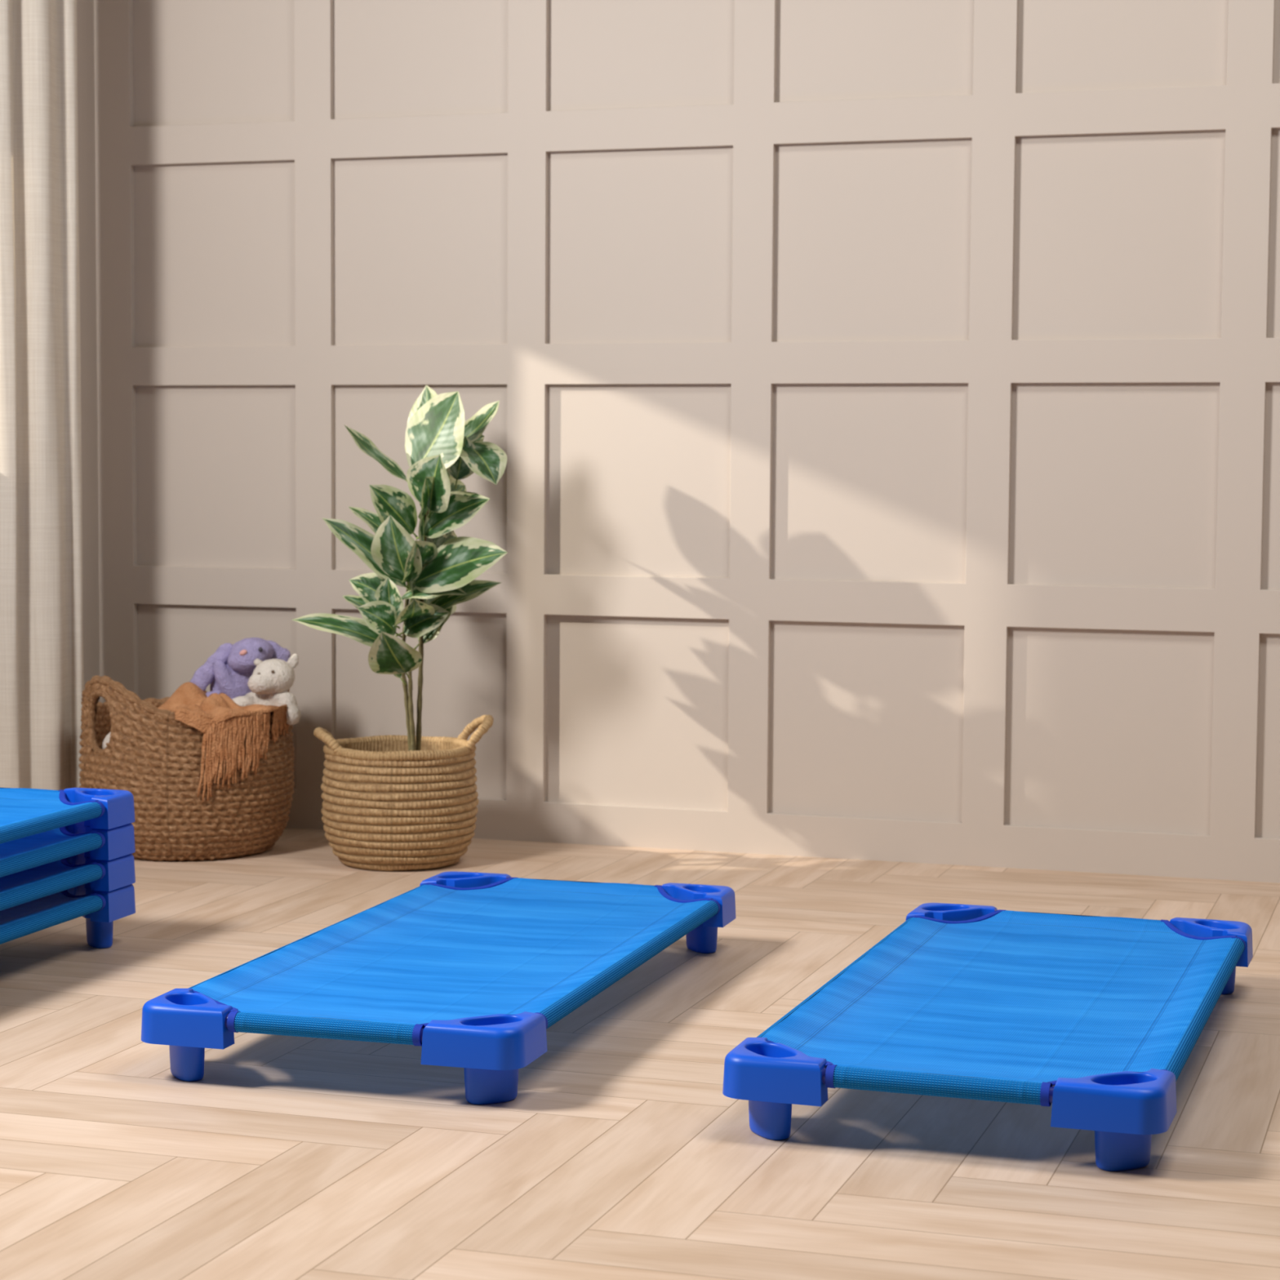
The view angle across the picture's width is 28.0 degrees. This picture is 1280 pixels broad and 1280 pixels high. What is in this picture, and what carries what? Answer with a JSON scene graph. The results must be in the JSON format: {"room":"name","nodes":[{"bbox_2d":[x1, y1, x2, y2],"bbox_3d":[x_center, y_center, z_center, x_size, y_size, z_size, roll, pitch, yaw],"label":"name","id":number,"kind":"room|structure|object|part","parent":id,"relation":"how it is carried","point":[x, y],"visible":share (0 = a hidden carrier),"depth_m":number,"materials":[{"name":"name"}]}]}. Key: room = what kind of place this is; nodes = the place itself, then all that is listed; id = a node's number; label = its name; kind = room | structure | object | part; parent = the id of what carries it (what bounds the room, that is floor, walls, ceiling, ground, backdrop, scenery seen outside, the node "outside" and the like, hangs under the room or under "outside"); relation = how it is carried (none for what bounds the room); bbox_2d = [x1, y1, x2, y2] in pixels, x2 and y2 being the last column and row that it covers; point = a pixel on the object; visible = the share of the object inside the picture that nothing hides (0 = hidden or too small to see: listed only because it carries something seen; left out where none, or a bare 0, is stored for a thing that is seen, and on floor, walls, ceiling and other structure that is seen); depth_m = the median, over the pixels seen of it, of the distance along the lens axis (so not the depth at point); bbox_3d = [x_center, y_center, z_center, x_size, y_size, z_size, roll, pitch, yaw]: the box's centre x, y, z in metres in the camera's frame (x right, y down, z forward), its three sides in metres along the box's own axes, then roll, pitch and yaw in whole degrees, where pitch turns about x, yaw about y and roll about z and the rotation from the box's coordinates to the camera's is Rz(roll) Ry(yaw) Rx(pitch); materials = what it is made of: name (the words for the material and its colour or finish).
{"room":"children's room","nodes":[
{"label":"children's room","id":0,"kind":"room"},
{"bbox_2d":[76,0,100,702],"bbox_3d":[-2.399,-0.864,3.513,0.130,3.050,6.490,2,4,18],"label":"wall","id":1,"kind":"structure","parent":0,"point":[85,8],"depth_m":6.44,"materials":[{"name":"beige paint"}]},
{"bbox_2d":[0,0,84,790],"bbox_3d":[-1.400,-0.746,6.082,0.152,2.450,0.423,1,4,15],"label":"linen curtain","id":2,"kind":"object","parent":1,"relation":"hanging from","point":[42,669],"visible":0.93,"depth_m":6.00,"materials":[{"name":"beige fabric"}]},
{"bbox_2d":[0,827,1279,1279],"bbox_3d":[0.743,0.750,2.598,6.950,0.001,6.491,2,4,18],"label":"floor","id":3,"kind":"structure","parent":0,"point":[620,1152],"depth_m":3.53,"materials":[{"name":"brown wood"}]},
{"bbox_2d":[0,884,135,948],"bbox_3d":[-1.421,0.552,4.353,0.602,0.118,1.304,2,4,16],"label":"cot","id":4,"kind":"object","parent":3,"relation":"on","point":[100,909],"visible":0.66,"depth_m":4.74,"materials":[{"name":"blue fabric"}]},
{"bbox_2d":[0,853,135,911],"bbox_3d":[-1.421,0.494,4.349,0.602,0.118,1.304,2,4,16],"label":"cot","id":5,"kind":"object","parent":4,"relation":"on","point":[28,885],"visible":0.59,"depth_m":4.71,"materials":[{"name":"blue fabric"}]},
{"bbox_2d":[0,822,135,877],"bbox_3d":[-1.421,0.436,4.345,0.602,0.118,1.304,2,4,16],"label":"cot","id":6,"kind":"object","parent":5,"relation":"on","point":[31,851],"visible":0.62,"depth_m":4.71,"materials":[{"name":"blue fabric"}]},
{"bbox_2d":[0,787,134,844],"bbox_3d":[-1.420,0.378,4.340,0.602,0.118,1.304,2,4,16],"label":"cot","id":7,"kind":"object","parent":6,"relation":"on","point":[24,812],"visible":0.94,"depth_m":4.76,"materials":[{"name":"blue fabric"}]},
{"bbox_3d":[-1.022,0.546,4.855,0.044,0.064,0.084,-2,5,-30],"label":"leg","id":8,"kind":"part","parent":4,"relation":"part of","materials":[{"name":"blue plastic"}]},
{"bbox_2d":[78,675,294,861],"bbox_3d":[-1.062,0.281,6.028,0.500,0.422,0.499,0,4,-11],"label":"basket","id":9,"kind":"object","parent":3,"relation":"on","point":[150,754],"visible":0.7,"depth_m":5.82,"materials":[{"name":"brown wicker"}]},
{"bbox_2d":[102,732,110,748],"bbox_3d":[-1.169,0.304,5.957,0.139,0.208,0.182,2,4,18],"label":"plush toy","id":10,"kind":"object","parent":9,"relation":"in","point":[106,740],"visible":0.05,"depth_m":5.89,"materials":[{"name":"white fabric"}]},
{"bbox_2d":[157,681,288,802],"bbox_3d":[-1.045,0.223,6.001,0.465,0.248,0.446,2,4,18],"label":"knit throw","id":11,"kind":"object","parent":9,"relation":"on","point":[218,717],"visible":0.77,"depth_m":5.83,"materials":[{"name":"brown fabric"}]},
{"bbox_2d":[190,637,290,698],"bbox_3d":[-0.942,0.108,6.054,0.213,0.228,0.134,2,4,18],"label":"plush bunny","id":12,"kind":"object","parent":9,"relation":"in","point":[228,670],"visible":0.6,"depth_m":6.02},
{"bbox_2d":[231,653,300,724],"bbox_3d":[-0.874,0.120,5.973,0.172,0.176,0.118,2,4,18],"label":"plush bear","id":13,"kind":"object","parent":9,"relation":"in","point":[268,683],"visible":0.8,"depth_m":5.95},
{"bbox_2d":[313,715,493,871],"bbox_3d":[-0.539,0.341,5.848,0.387,0.334,0.355,2,4,18],"label":"basket","id":14,"kind":"object","parent":3,"relation":"on","point":[387,806],"visible":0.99,"depth_m":5.72,"materials":[{"name":"beige wicker"}]},
{"bbox_3d":[-0.707,0.226,5.808,0.062,0.057,0.170,0,4,-12],"label":"handle","id":15,"kind":"part","parent":14,"relation":"part of","materials":[{"name":"beige wicker"}]},
{"bbox_2d":[292,385,507,751],"bbox_3d":[-0.500,-0.043,5.852,0.473,1.077,0.382,2,4,18],"label":"rubber plant","id":16,"kind":"object","parent":14,"relation":"in","point":[439,570],"visible":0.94,"depth_m":5.75,"materials":[{"name":"green plant"}]},
{"bbox_3d":[-0.529,0.045,5.826,0.028,0.550,0.026,2,4,18],"label":"stem","id":17,"kind":"part","parent":16,"relation":"part of","materials":[{"name":"plant"}]},
{"bbox_3d":[-0.519,0.166,5.828,0.024,0.310,0.014,0,4,-7],"label":"stem","id":18,"kind":"part","parent":16,"relation":"part of","materials":[{"name":"plant"}]},
{"bbox_3d":[-0.485,-0.050,5.825,0.056,0.741,0.020,2,4,18],"label":"stem","id":19,"kind":"part","parent":16,"relation":"part of","materials":[{"name":"plant"}]},
{"bbox_3d":[-0.375,0.212,5.872,0.081,0.082,0.174,0,4,-10],"label":"handle","id":20,"kind":"part","parent":14,"relation":"part of","materials":[{"name":"beige wicker"}]},
{"bbox_2d":[141,871,736,1104],"bbox_3d":[-0.280,0.560,4.337,0.602,0.118,1.304,2,4,16],"label":"cot","id":21,"kind":"object","parent":3,"relation":"on","point":[472,970],"visible":1,"depth_m":4.14,"materials":[{"name":"blue fabric"}]},
{"bbox_3d":[-0.677,0.621,3.836,0.044,0.064,0.084,-2,5,-30],"label":"leg","id":22,"kind":"part","parent":21,"relation":"part of","materials":[{"name":"blue plastic"}]},
{"bbox_3d":[-0.456,0.564,3.728,0.372,0.022,0.022,2,4,16],"label":"rail","id":23,"kind":"part","parent":21,"relation":"part of","materials":[{"name":"blue fabric"}]},
{"bbox_3d":[-0.214,0.633,3.703,0.084,0.064,0.044,-2,5,-30],"label":"leg","id":24,"kind":"part","parent":21,"relation":"part of","materials":[{"name":"blue plastic"}]},
{"bbox_3d":[0.116,0.554,4.842,0.044,0.064,0.084,-2,5,-27],"label":"leg","id":25,"kind":"part","parent":21,"relation":"part of","materials":[{"name":"blue plastic"}]},
{"bbox_2d":[722,902,1253,1171],"bbox_3d":[0.595,0.589,4.014,0.602,0.118,1.304,2,4,18],"label":"cot","id":26,"kind":"object","parent":3,"relation":"on","point":[1108,1013],"visible":1,"depth_m":3.79,"materials":[{"name":"blue fabric"}]},
{"bbox_3d":[0.179,0.648,3.529,0.044,0.064,0.084,-2,4,-25],"label":"leg","id":27,"kind":"part","parent":26,"relation":"part of","materials":[{"name":"blue plastic"}]},
{"bbox_3d":[0.396,0.592,3.413,0.372,0.022,0.022,2,4,18],"label":"rail","id":28,"kind":"part","parent":26,"relation":"part of","materials":[{"name":"blue fabric"}]},
{"bbox_3d":[0.636,0.661,3.378,0.084,0.064,0.044,-2,5,-28],"label":"leg","id":29,"kind":"part","parent":26,"relation":"part of","materials":[{"name":"blue plastic"}]},
{"bbox_3d":[1.010,0.584,4.503,0.044,0.064,0.084,-2,4,-25],"label":"leg","id":30,"kind":"part","parent":26,"relation":"part of","materials":[{"name":"blue plastic"}]},
{"bbox_2d":[133,0,1279,838],"bbox_3d":[1.739,-0.982,5.532,6.765,3.050,0.120,2,4,18],"label":"wall","id":31,"kind":"structure","parent":0,"point":[1117,236],"depth_m":5.99,"materials":[{"name":"beige paint"}]},
{"bbox_2d":[93,0,1279,883],"bbox_3d":[1.755,-0.976,5.454,6.685,3.050,0.018,2,4,18],"label":"trim","id":32,"kind":"structure","parent":31,"relation":"attached to","point":[1243,360],"depth_m":5.97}
]}

